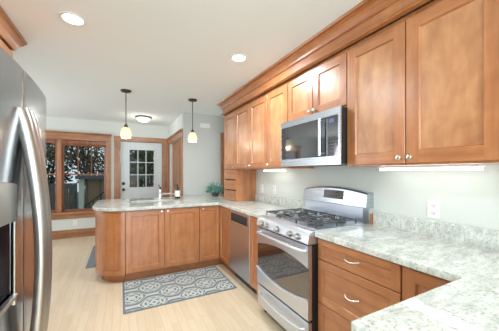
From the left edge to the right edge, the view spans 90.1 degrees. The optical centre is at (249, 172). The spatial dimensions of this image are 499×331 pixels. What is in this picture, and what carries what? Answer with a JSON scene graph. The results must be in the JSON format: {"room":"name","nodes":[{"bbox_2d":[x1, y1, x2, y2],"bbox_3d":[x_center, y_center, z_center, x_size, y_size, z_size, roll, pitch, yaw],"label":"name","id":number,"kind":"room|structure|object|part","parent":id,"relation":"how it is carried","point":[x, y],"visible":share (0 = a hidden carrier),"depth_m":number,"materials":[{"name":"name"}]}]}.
{"room":"kitchen","nodes":[
{"label":"kitchen","id":0,"kind":"room"},
{"bbox_2d":[46,116,168,230],"bbox_3d":[-3.704,0.110,5.131,4.150,2.440,0.120,0,0,-27],"label":"wall","id":1,"kind":"structure","parent":0,"point":[52,123],"depth_m":5.27,"materials":[{"name":"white paint"}]},
{"bbox_2d":[52,227,94,239],"bbox_3d":[-4.238,1.245,4.776,2.875,0.170,0.018,0,0,-27],"label":"baseboard","id":2,"kind":"structure","parent":1,"relation":"attached to","point":[62,234],"depth_m":5.10,"materials":[{"name":"brown wood"}]},
{"bbox_2d":[46,130,111,219],"bbox_3d":[-3.927,0.050,4.975,2.050,1.770,0.170,0,0,-27],"label":"window","id":3,"kind":"structure","parent":1,"relation":"in","point":[78,139],"depth_m":5.10,"materials":[{"name":"brown wood"}]},
{"bbox_3d":[-4.309,0.067,4.805,0.975,1.480,0.040,0,0,-27],"label":"sash","id":4,"kind":"part","parent":3,"relation":"part of","materials":[{"name":"brown wood"}]},
{"bbox_3d":[-3.844,0.068,5.047,0.075,1.475,0.120,0,0,-27],"label":"mullion post","id":5,"kind":"part","parent":3,"relation":"part of","materials":[{"name":"brown wood"}]},
{"bbox_3d":[-3.904,-0.730,4.947,2.015,0.120,0.022,0,0,-27],"label":"head casing","id":6,"kind":"part","parent":3,"relation":"part of","materials":[{"name":"brown wood"}]},
{"bbox_2d":[62,140,105,146],"bbox_3d":[-3.440,-0.610,5.192,0.765,0.120,0.026,0,0,-27],"label":"woven shade","id":7,"kind":"object","parent":3,"relation":"attached to","point":[88,143],"depth_m":5.19,"materials":[{"name":"brown wood"}]},
{"bbox_3d":[-3.466,0.067,5.243,0.775,1.480,0.040,0,0,-27],"label":"sash","id":8,"kind":"part","parent":3,"relation":"part of","materials":[{"name":"brown wood"}]},
{"bbox_3d":[-3.928,0.065,4.992,2.015,1.570,0.120,0,0,-27],"label":"casing","id":9,"kind":"part","parent":3,"relation":"part of","materials":[{"name":"brown wood"}]},
{"bbox_2d":[114,136,167,198],"bbox_3d":[-2.464,0.260,5.730,1.153,2.140,0.159,0,0,-27],"label":"door","id":10,"kind":"structure","parent":1,"relation":"in","point":[159,146],"depth_m":5.68,"materials":[{"name":"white wood"}]},
{"bbox_3d":[-2.472,-0.755,5.746,1.153,0.110,0.123,0,0,-27],"label":"head casing","id":11,"kind":"part","parent":10,"relation":"part of","materials":[{"name":"brown wood"}]},
{"bbox_3d":[-2.470,0.800,5.717,0.646,0.700,0.006,0,0,-27],"label":"panel moulding","id":12,"kind":"part","parent":10,"relation":"part of","materials":[{"name":"paint"}]},
{"bbox_2d":[47,236,286,330],"bbox_3d":[-1.167,1.370,1.056,5.300,0.080,9.750,0,0,-27],"label":"floor","id":13,"kind":"structure","parent":0,"point":[81,300],"depth_m":2.44,"materials":[{"name":"beige wood"}]},
{"bbox_2d":[0,39,12,57],"bbox_3d":[-1.976,0.165,1.608,0.468,2.330,0.725,0,0,-27],"label":"pantry cabinet","id":14,"kind":"object","parent":13,"relation":"on","point":[3,45],"visible":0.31,"depth_m":1.92,"materials":[{"name":"brown wood"}]},
{"bbox_2d":[0,46,51,330],"bbox_3d":[-1.344,0.420,0.959,0.937,1.790,0.970,0,0,-27],"label":"refrigerator","id":15,"kind":"object","parent":13,"relation":"on","point":[25,209],"visible":1,"depth_m":1.06,"materials":[{"name":"grey metal"}]},
{"bbox_3d":[-0.886,0.114,0.870,0.017,0.162,0.311,0,0,-25],"label":"dispenser panel","id":16,"kind":"part","parent":15,"relation":"part of","materials":[{"name":"silver metal"}]},
{"bbox_3d":[-0.943,0.393,0.869,0.117,1.695,0.441,0,0,-27],"label":"freezer door","id":17,"kind":"part","parent":15,"relation":"part of","materials":[{"name":"silver metal"}]},
{"bbox_3d":[-0.951,0.380,1.079,0.129,1.318,0.060,0,0,-27],"label":"handle","id":18,"kind":"part","parent":15,"relation":"part of","materials":[{"name":"silver metal"}]},
{"bbox_3d":[-1.168,0.393,1.303,0.117,1.695,0.521,0,0,-27],"label":"fridge door","id":19,"kind":"part","parent":15,"relation":"part of","materials":[{"name":"silver metal"}]},
{"bbox_3d":[-0.983,0.380,1.139,0.129,1.318,0.060,0,0,-27],"label":"handle","id":20,"kind":"part","parent":15,"relation":"part of","materials":[{"name":"silver metal"}]},
{"bbox_2d":[85,246,94,268],"bbox_3d":[-2.113,1.325,4.204,0.980,0.010,1.190,0,0,-27],"label":"door mat","id":21,"kind":"object","parent":13,"relation":"on","point":[91,262],"visible":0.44,"depth_m":3.75,"materials":[{"name":"grey fabric"}]},
{"bbox_2d":[95,211,124,282],"bbox_3d":[-1.806,0.893,3.237,0.330,0.874,0.750,0,0,-27],"label":"base cabinet","id":22,"kind":"object","parent":13,"relation":"on","point":[109,226],"visible":0.91,"depth_m":2.96,"materials":[{"name":"brown wood"}]},
{"bbox_2d":[125,202,198,280],"bbox_3d":[-1.250,0.893,3.508,0.903,0.874,0.781,0,0,-27],"label":"base cabinet","id":23,"kind":"object","parent":13,"relation":"on","point":[157,241],"visible":0.94,"depth_m":3.17,"materials":[{"name":"brown wood"}]},
{"bbox_3d":[-1.290,0.840,3.093,0.444,0.750,0.020,0,0,-27],"label":"door","id":24,"kind":"part","parent":23,"relation":"part of","materials":[{"name":"brown wood"}]},
{"bbox_3d":[-0.891,0.840,3.301,0.449,0.750,0.020,0,0,-27],"label":"door","id":25,"kind":"part","parent":23,"relation":"part of","materials":[{"name":"brown wood"}]},
{"bbox_2d":[92,193,304,217],"bbox_3d":[-0.869,0.384,3.323,2.139,0.140,2.500,0,0,-27],"label":"countertop","id":26,"kind":"structure","parent":23,"relation":"on","point":[262,203],"depth_m":3.26,"materials":[{"name":"white stone"}]},
{"bbox_2d":[158,184,174,198],"bbox_3d":[-1.311,0.301,3.907,0.293,0.231,0.064,0,0,10],"label":"faucet","id":27,"kind":"object","parent":26,"relation":"on","point":[160,188],"visible":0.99,"depth_m":3.90,"materials":[{"name":"silver metal"}]},
{"bbox_2d":[175,184,179,198],"bbox_3d":[-1.171,0.303,4.045,0.086,0.226,0.083,0,0,-27],"label":"soap bottle","id":28,"kind":"object","parent":26,"relation":"on","point":[177,191],"visible":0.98,"depth_m":4.01,"materials":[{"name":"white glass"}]},
{"bbox_2d":[206,181,223,195],"bbox_3d":[-0.613,0.277,4.445,0.353,0.277,0.356,0,0,-5],"label":"potted plant","id":29,"kind":"object","parent":26,"relation":"on","point":[214,191],"visible":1,"depth_m":4.40,"materials":[{"name":"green plant"}]},
{"bbox_2d":[224,110,255,200],"bbox_3d":[-0.169,-0.257,3.883,0.378,1.342,0.430,0,0,-27],"label":"cabinet","id":30,"kind":"object","parent":26,"relation":"on","point":[239,185],"visible":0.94,"depth_m":3.74,"materials":[{"name":"brown wood"}]},
{"bbox_3d":[-0.301,-0.474,3.815,0.020,0.835,0.426,0,0,-27],"label":"door","id":31,"kind":"part","parent":30,"relation":"part of","materials":[{"name":"brown wood"}]},
{"bbox_3d":[-0.301,0.028,3.815,0.020,0.140,0.426,0,0,-27],"label":"drawer","id":32,"kind":"part","parent":30,"relation":"part of","materials":[{"name":"brown wood"}]},
{"bbox_3d":[-0.301,0.184,3.815,0.020,0.140,0.426,0,0,-27],"label":"drawer","id":33,"kind":"part","parent":30,"relation":"part of","materials":[{"name":"brown wood"}]},
{"bbox_3d":[-0.301,0.340,3.815,0.020,0.140,0.426,0,0,-27],"label":"drawer","id":34,"kind":"part","parent":30,"relation":"part of","materials":[{"name":"brown wood"}]},
{"bbox_2d":[122,266,236,313],"bbox_3d":[-0.838,1.325,2.936,1.170,0.008,0.755,0,0,-27],"label":"patterned rug","id":35,"kind":"object","parent":13,"relation":"on","point":[146,293],"visible":1,"depth_m":2.87,"materials":[{"name":"grey fabric"}]},
{"bbox_2d":[198,205,234,274],"bbox_3d":[-0.395,0.893,3.758,0.840,0.874,1.125,0,0,-27],"label":"base cabinet","id":36,"kind":"object","parent":13,"relation":"on","point":[214,220],"visible":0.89,"depth_m":3.46,"materials":[{"name":"brown wood"}]},
{"bbox_3d":[-0.560,0.840,3.472,0.282,0.750,0.020,0,0,-27],"label":"door","id":37,"kind":"part","parent":36,"relation":"part of","materials":[{"name":"brown wood"}]},
{"bbox_3d":[-0.333,0.840,3.368,0.020,0.750,0.370,0,0,-27],"label":"door","id":38,"kind":"part","parent":36,"relation":"part of","materials":[{"name":"brown wood"}]},
{"bbox_2d":[230,209,255,292],"bbox_3d":[0.113,0.895,3.074,0.568,0.870,0.547,0,0,-27],"label":"dishwasher","id":39,"kind":"object","parent":13,"relation":"on","point":[239,222],"visible":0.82,"depth_m":2.91,"materials":[{"name":"grey metal"}]},
{"bbox_3d":[-0.107,0.839,2.959,0.045,0.753,0.545,0,0,-27],"label":"door","id":40,"kind":"part","parent":39,"relation":"part of","materials":[{"name":"silver metal"}]},
{"bbox_3d":[-0.043,1.300,2.993,0.040,0.060,0.543,0,0,-27],"label":"kick plate","id":41,"kind":"part","parent":39,"relation":"part of","materials":[{"name":"black plastic"}]},
{"bbox_2d":[250,216,258,294],"bbox_3d":[0.315,0.893,2.700,0.555,0.874,0.293,0,0,-27],"label":"base cabinet","id":42,"kind":"object","parent":13,"relation":"on","point":[253,220],"visible":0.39,"depth_m":2.64,"materials":[{"name":"brown wood"}]},
{"bbox_2d":[256,186,373,330],"bbox_3d":[0.510,0.730,2.197,0.728,1.200,0.766,0,0,-27],"label":"gas range","id":43,"kind":"object","parent":13,"relation":"on","point":[287,267],"visible":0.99,"depth_m":2.04,"materials":[{"name":"silver metal"}]},
{"bbox_3d":[0.221,0.552,2.046,0.075,0.037,0.674,0,0,-27],"label":"oven handle","id":44,"kind":"part","parent":43,"relation":"part of","materials":[{"name":"silver metal"}]},
{"bbox_3d":[0.237,1.127,2.044,0.054,0.035,0.626,0,0,-27],"label":"drawer handle","id":45,"kind":"part","parent":43,"relation":"part of","materials":[{"name":"silver metal"}]},
{"bbox_3d":[0.258,0.781,2.080,0.034,0.527,0.732,0,0,-27],"label":"oven door","id":46,"kind":"part","parent":43,"relation":"part of","materials":[{"name":"silver metal"}]},
{"bbox_3d":[0.259,1.159,2.081,0.033,0.193,0.732,0,0,-27],"label":"warming drawer","id":47,"kind":"part","parent":43,"relation":"part of","materials":[{"name":"silver metal"}]},
{"bbox_3d":[0.306,0.473,1.923,0.037,0.052,0.052,0,0,-27],"label":"knob","id":48,"kind":"part","parent":43,"relation":"part of","materials":[{"name":"silver metal"}]},
{"bbox_3d":[0.348,0.473,1.841,0.037,0.052,0.052,0,0,-27],"label":"knob","id":49,"kind":"part","parent":43,"relation":"part of","materials":[{"name":"silver metal"}]},
{"bbox_2d":[266,211,364,230],"bbox_3d":[0.536,0.421,2.225,0.511,0.025,0.740,0,0,-27],"label":"cooktop","id":50,"kind":"object","parent":43,"relation":"in","point":[322,227],"depth_m":2.03,"materials":[{"name":"silver metal"}]},
{"bbox_3d":[0.516,0.398,1.958,0.130,0.022,0.130,0,0,-27],"label":"burner","id":51,"kind":"part","parent":43,"relation":"part of","materials":[{"name":"metal"}]},
{"bbox_3d":[0.730,0.398,2.068,0.140,0.022,0.140,0,0,-27],"label":"burner","id":52,"kind":"part","parent":43,"relation":"part of","materials":[{"name":"metal"}]},
{"bbox_2d":[318,238,401,330],"bbox_3d":[0.852,0.893,1.629,0.587,0.874,0.593,0,0,-27],"label":"base cabinet","id":53,"kind":"object","parent":13,"relation":"on","point":[353,284],"visible":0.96,"depth_m":1.53,"materials":[{"name":"brown wood"}]},
{"bbox_3d":[0.629,1.065,1.513,0.020,0.300,0.587,0,0,-27],"label":"drawer","id":54,"kind":"part","parent":53,"relation":"part of","materials":[{"name":"brown wood"}]},
{"bbox_3d":[0.607,0.759,1.502,0.036,0.019,0.111,0,0,-27],"label":"handle","id":55,"kind":"part","parent":53,"relation":"part of","materials":[{"name":"silver metal"}]},
{"bbox_3d":[0.607,0.533,1.502,0.036,0.019,0.111,0,0,-27],"label":"handle","id":56,"kind":"part","parent":53,"relation":"part of","materials":[{"name":"silver metal"}]},
{"bbox_3d":[0.629,0.760,1.513,0.020,0.300,0.587,0,0,-27],"label":"drawer","id":57,"kind":"part","parent":53,"relation":"part of","materials":[{"name":"brown wood"}]},
{"bbox_3d":[0.629,0.534,1.513,0.020,0.141,0.587,0,0,-27],"label":"drawer","id":58,"kind":"part","parent":53,"relation":"part of","materials":[{"name":"brown wood"}]},
{"bbox_2d":[402,266,450,300],"bbox_3d":[1.070,0.893,1.244,0.555,0.874,0.284,0,0,-27],"label":"base cabinet","id":59,"kind":"object","parent":13,"relation":"on","point":[414,282],"visible":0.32,"depth_m":1.18,"materials":[{"name":"brown wood"}]},
{"bbox_3d":[0.986,0.893,0.706,1.200,0.874,0.586,0,0,-27],"label":"base cabinet","id":60,"kind":"object","parent":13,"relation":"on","visible":0},
{"bbox_2d":[315,212,498,330],"bbox_3d":[0.789,0.384,1.087,1.255,0.140,1.503,0,0,-27],"label":"countertop","id":61,"kind":"structure","parent":60,"relation":"on","point":[465,256],"depth_m":1.13,"materials":[{"name":"white stone"}]},
{"bbox_2d":[169,114,181,196],"bbox_3d":[-1.551,0.110,5.357,0.120,2.440,1.460,0,0,-27],"label":"wall","id":62,"kind":"structure","parent":0,"point":[176,125],"depth_m":5.54,"materials":[{"name":"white paint"}]},
{"bbox_2d":[167,129,182,196],"bbox_3d":[-1.560,0.258,5.288,0.140,2.145,1.535,0,0,-27],"label":"door","id":63,"kind":"structure","parent":62,"relation":"in","point":[177,148],"depth_m":5.35,"materials":[{"name":"brown wood"}]},
{"bbox_3d":[-1.589,-0.720,5.276,0.022,0.100,1.510,0,0,-27],"label":"head casing","id":64,"kind":"part","parent":63,"relation":"part of","materials":[{"name":"brown wood"}]},
{"bbox_2d":[182,112,223,195],"bbox_3d":[-0.886,0.110,4.813,0.800,2.440,0.120,0,0,-27],"label":"wall","id":65,"kind":"structure","parent":0,"point":[201,158],"depth_m":4.73,"materials":[{"name":"grey paint"}]},
{"bbox_2d":[200,123,209,127],"bbox_3d":[-0.846,-0.898,4.758,0.200,0.087,0.014,0,0,-27],"label":"air vent","id":66,"kind":"object","parent":65,"relation":"in","point":[202,125],"visible":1,"depth_m":4.75,"materials":[{"name":"white plastic"}]},
{"bbox_2d":[221,133,223,193],"bbox_3d":[-0.532,-0.190,4.916,0.074,1.200,0.022,0,0,-27],"label":"trim","id":67,"kind":"structure","parent":65,"relation":"attached to","point":[222,134],"depth_m":4.90,"materials":[{"name":"brown wood"}]},
{"bbox_2d":[0,0,433,126],"bbox_3d":[-1.167,-1.150,1.056,5.300,0.080,9.750,0,0,-27],"label":"ceiling","id":68,"kind":"structure","parent":0,"point":[168,53],"depth_m":2.22,"materials":[{"name":"paint"}]},
{"bbox_2d":[0,6,27,50],"bbox_3d":[-1.723,-1.055,1.198,0.543,0.108,1.834,0,0,-27],"label":"trim","id":69,"kind":"structure","parent":68,"relation":"attached to","point":[10,35],"depth_m":1.89,"materials":[{"name":"brown wood"}]},
{"bbox_2d":[57,11,87,26],"bbox_3d":[-1.274,-1.107,1.798,0.180,0.005,0.180,0,0,-27],"label":"recessed light","id":70,"kind":"object","parent":68,"relation":"in","point":[73,19],"visible":1,"depth_m":1.79,"materials":[{"name":"white paint"}]},
{"bbox_2d":[120,89,131,138],"bbox_3d":[-1.667,-0.790,3.360,0.142,0.640,0.142,0,0,-27],"label":"pendant lamp","id":71,"kind":"object","parent":68,"relation":"hanging from","point":[125,132],"visible":1,"depth_m":3.32,"materials":[{"name":"white glass"}]},
{"bbox_3d":[-1.667,-0.541,3.360,0.142,0.143,0.142,0,0,-27],"label":"lamp shade","id":72,"kind":"part","parent":71,"relation":"part of","materials":[{"name":"beige glass"}]},
{"bbox_2d":[135,115,151,121],"bbox_3d":[-2.109,-1.059,4.955,0.300,0.102,0.300,0,0,-27],"label":"flush ceiling light","id":73,"kind":"object","parent":68,"relation":"attached to","point":[141,118],"visible":1,"depth_m":4.87,"materials":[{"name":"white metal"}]},
{"bbox_3d":[-2.109,-1.046,4.955,0.256,0.075,0.256,0,0,-27],"label":"lamp shade","id":74,"kind":"part","parent":73,"relation":"part of","materials":[{"name":"white glass"}]},
{"bbox_2d":[188,98,196,141],"bbox_3d":[-0.865,-0.790,3.782,0.142,0.640,0.142,0,0,-27],"label":"pendant lamp","id":75,"kind":"object","parent":68,"relation":"hanging from","point":[192,137],"visible":1,"depth_m":3.75,"materials":[{"name":"white glass"}]},
{"bbox_3d":[-0.865,-0.541,3.782,0.142,0.143,0.142,0,0,-27],"label":"lamp shade","id":76,"kind":"part","parent":75,"relation":"part of","materials":[{"name":"beige glass"}]},
{"bbox_2d":[230,54,247,62],"bbox_3d":[-0.102,-1.107,2.409,0.180,0.005,0.180,0,0,-27],"label":"recessed light","id":77,"kind":"object","parent":68,"relation":"in","point":[239,58],"visible":1,"depth_m":2.41,"materials":[{"name":"white paint"}]},
{"bbox_2d":[224,164,498,229],"bbox_3d":[1.323,0.110,1.554,0.120,2.440,7.940,0,0,-27],"label":"wall","id":78,"kind":"structure","parent":0,"point":[466,197],"depth_m":1.75,"materials":[{"name":"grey paint"}]},
{"bbox_2d":[235,91,268,169],"bbox_3d":[0.135,-0.486,3.297,0.378,0.883,0.886,0,0,-27],"label":"upper cabinet","id":79,"kind":"object","parent":78,"relation":"attached to","point":[250,118],"visible":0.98,"depth_m":3.17,"materials":[{"name":"brown wood"}]},
{"bbox_3d":[-0.099,-0.474,3.426,0.020,0.835,0.436,0,0,-27],"label":"door","id":80,"kind":"part","parent":79,"relation":"part of","materials":[{"name":"brown wood"}]},
{"bbox_3d":[0.105,-0.474,3.032,0.020,0.835,0.440,0,0,-27],"label":"door","id":81,"kind":"part","parent":79,"relation":"part of","materials":[{"name":"brown wood"}]},
{"bbox_2d":[263,169,286,171],"bbox_3d":[0.307,-0.030,3.100,0.090,0.030,0.420,0,0,-27],"label":"light","id":82,"kind":"object","parent":79,"relation":"attached to","point":[265,170],"visible":0.96,"depth_m":3.03,"materials":[{"name":"white plastic"}]},
{"bbox_2d":[264,170,285,171],"bbox_3d":[0.307,-0.023,3.100,0.070,0.016,0.400,0,0,-27],"label":"diffuser","id":83,"kind":"object","parent":82,"relation":"attached to","point":[264,170],"depth_m":3.03,"materials":[{"name":"white plastic"}]},
{"bbox_2d":[255,193,304,209],"bbox_3d":[0.371,0.384,3.237,0.019,0.140,1.205,0,0,-27],"label":"backsplash","id":84,"kind":"structure","parent":78,"relation":"attached to","point":[292,203],"depth_m":3.15,"materials":[{"name":"white stone"}]},
{"bbox_2d":[266,80,313,168],"bbox_3d":[0.429,-0.486,2.730,0.378,0.883,0.386,0,0,-27],"label":"upper cabinet","id":85,"kind":"object","parent":78,"relation":"attached to","point":[277,98],"visible":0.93,"depth_m":2.68,"materials":[{"name":"brown wood"}]},
{"bbox_3d":[0.297,-0.474,2.662,0.020,0.835,0.382,0,0,-27],"label":"door","id":86,"kind":"part","parent":85,"relation":"part of","materials":[{"name":"brown wood"}]},
{"bbox_2d":[288,48,348,120],"bbox_3d":[0.687,-0.710,2.232,0.378,0.436,0.728,0,0,-27],"label":"upper cabinet","id":87,"kind":"object","parent":78,"relation":"attached to","point":[323,86],"visible":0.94,"depth_m":2.09,"materials":[{"name":"brown wood"}]},
{"bbox_3d":[0.472,-0.698,2.326,0.020,0.388,0.359,0,0,-27],"label":"door","id":88,"kind":"part","parent":87,"relation":"part of","materials":[{"name":"brown wood"}]},
{"bbox_2d":[281,105,348,166],"bbox_3d":[0.650,-0.271,2.202,0.468,0.422,0.744,0,0,-27],"label":"microwave","id":89,"kind":"object","parent":87,"relation":"attached to","point":[317,139],"visible":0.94,"depth_m":2.01,"materials":[{"name":"silver metal"}]},
{"bbox_3d":[0.454,-0.276,2.181,0.007,0.302,0.582,0,0,-27],"label":"door glass","id":90,"kind":"part","parent":89,"relation":"part of","materials":[{"name":"black glass"}]},
{"bbox_3d":[0.552,-0.277,1.933,0.048,0.290,0.022,0,0,-27],"label":"door handle","id":91,"kind":"part","parent":89,"relation":"part of","materials":[{"name":"silver metal"}]},
{"bbox_3d":[0.618,-0.276,1.864,0.008,0.302,0.128,0,0,-27],"label":"control panel","id":92,"kind":"part","parent":89,"relation":"part of","materials":[{"name":"black glass"}]},
{"bbox_3d":[0.640,-0.698,2.002,0.020,0.388,0.359,0,0,-27],"label":"door","id":93,"kind":"part","parent":87,"relation":"part of","materials":[{"name":"brown wood"}]},
{"bbox_2d":[216,0,429,115],"bbox_3d":[0.647,-1.018,2.244,0.442,0.184,4.288,0,0,-27],"label":"trim","id":94,"kind":"structure","parent":78,"relation":"attached to","point":[368,16],"depth_m":1.95,"materials":[{"name":"brown wood"}]},
{"bbox_2d":[347,0,498,166],"bbox_3d":[1.052,-0.486,1.528,0.378,0.883,0.850,0,0,-27],"label":"upper cabinet","id":95,"kind":"object","parent":78,"relation":"attached to","point":[423,88],"visible":1,"depth_m":1.36,"materials":[{"name":"brown wood"}]},
{"bbox_3d":[0.823,-0.474,1.650,0.020,0.835,0.419,0,0,-27],"label":"door","id":96,"kind":"part","parent":95,"relation":"part of","materials":[{"name":"brown wood"}]},
{"bbox_2d":[378,164,485,170],"bbox_3d":[1.100,-0.030,1.571,0.090,0.030,0.575,0,0,-27],"label":"light","id":97,"kind":"object","parent":95,"relation":"attached to","point":[467,166],"visible":0.98,"depth_m":1.48,"materials":[{"name":"white plastic"}]},
{"bbox_2d":[380,167,482,170],"bbox_3d":[1.100,-0.023,1.571,0.070,0.016,0.555,0,0,-27],"label":"diffuser","id":98,"kind":"object","parent":97,"relation":"attached to","point":[381,168],"depth_m":1.53,"materials":[{"name":"white plastic"}]},
{"bbox_3d":[1.019,-0.474,1.272,0.020,0.835,0.421,0,0,-27],"label":"door","id":99,"kind":"part","parent":95,"relation":"part of","materials":[{"name":"brown wood"}]},
{"bbox_2d":[428,200,439,218],"bbox_3d":[1.208,0.240,1.635,0.008,0.116,0.072,0,0,-27],"label":"wall outlet","id":100,"kind":"object","parent":78,"relation":"attached to","point":[433,206],"visible":1,"depth_m":1.63,"materials":[{"name":"white plastic"}]},
{"bbox_2d":[373,212,498,249],"bbox_3d":[1.345,0.384,1.359,0.019,0.140,1.475,0,0,-27],"label":"backsplash","id":101,"kind":"structure","parent":78,"relation":"attached to","point":[483,237],"depth_m":1.58,"materials":[{"name":"white stone"}]},
{"label":"outside","id":102,"kind":"structure","parent":0,"visible":0},
{"bbox_2d":[68,192,78,208],"bbox_3d":[-8.329,1.755,13.884,22.000,0.150,19.680,0,0,-27],"label":"ground","id":103,"kind":"structure","parent":102,"point":[68,192],"depth_m":15.64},
{"bbox_2d":[46,143,74,188],"bbox_3d":[-11.302,-0.244,13.951,2.597,3.867,1.741,0,0,-27],"label":"shrub","id":104,"kind":"object","parent":103,"relation":"on","point":[51,179],"visible":0.12,"depth_m":13.92,"materials":[{"name":"green plant"}]},
{"bbox_2d":[48,183,76,209],"bbox_3d":[-6.140,0.955,7.562,1.504,1.450,0.120,0,0,-27],"label":"gate","id":105,"kind":"object","parent":103,"relation":"on","point":[72,204],"visible":0.29,"depth_m":7.79,"materials":[{"name":"grey wood"}]},
{"bbox_2d":[46,143,103,173],"bbox_3d":[-8.063,-0.718,11.320,3.165,4.800,3.941,0,0,-27],"label":"tree","id":106,"kind":"object","parent":103,"relation":"on","point":[70,156],"visible":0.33,"depth_m":11.06,"materials":[{"name":"green plant"}]},
{"bbox_2d":[75,147,103,182],"bbox_3d":[-9.043,-0.067,14.944,2.480,3.513,1.772,0,0,-27],"label":"shrub","id":107,"kind":"object","parent":103,"relation":"on","point":[100,171],"visible":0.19,"depth_m":14.55,"materials":[{"name":"green plant"}]},
{"bbox_2d":[84,192,103,207],"bbox_3d":[-4.630,1.088,7.512,0.622,1.183,0.036,0,0,-27],"label":"stair railing","id":108,"kind":"object","parent":103,"relation":"on","point":[102,192],"visible":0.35,"depth_m":7.47,"materials":[{"name":"black metal"}]},
{"bbox_2d":[75,175,148,208],"bbox_3d":[-4.779,0.885,8.843,2.140,1.590,1.500,0,0,-27],"label":"garden shed","id":109,"kind":"object","parent":103,"relation":"on","point":[90,186],"visible":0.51,"depth_m":8.07,"materials":[{"name":"paint"}]},
{"bbox_3d":[-5.340,0.940,7.921,0.145,1.480,0.140,0,0,-27],"label":"corner post","id":110,"kind":"part","parent":109,"relation":"part of","materials":[{"name":"paint"}]},
{"bbox_3d":[-5.059,0.945,8.089,0.390,1.470,0.020,0,0,-27],"label":"door frame","id":111,"kind":"part","parent":109,"relation":"part of","materials":[{"name":"brown wood"}]},
{"bbox_2d":[120,163,142,186],"bbox_3d":[-6.397,0.474,13.122,1.592,2.431,1.737,0,0,-27],"label":"shrub","id":112,"kind":"object","parent":103,"relation":"on","point":[131,166],"visible":0.06,"depth_m":12.97,"materials":[{"name":"green plant"}]},
{"bbox_2d":[120,143,153,186],"bbox_3d":[-4.698,-0.560,10.870,2.661,4.502,3.624,0,0,1],"label":"tree","id":113,"kind":"object","parent":103,"relation":"on","point":[145,155],"visible":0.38,"depth_m":10.76,"materials":[{"name":"green plant"}]},
{"bbox_2d":[130,150,153,186],"bbox_3d":[-6.923,0.001,16.253,2.354,3.380,1.814,0,0,-9],"label":"shrub","id":114,"kind":"object","parent":103,"relation":"on","point":[144,184],"visible":0.09,"depth_m":16.00,"materials":[{"name":"green plant"}]}
]}

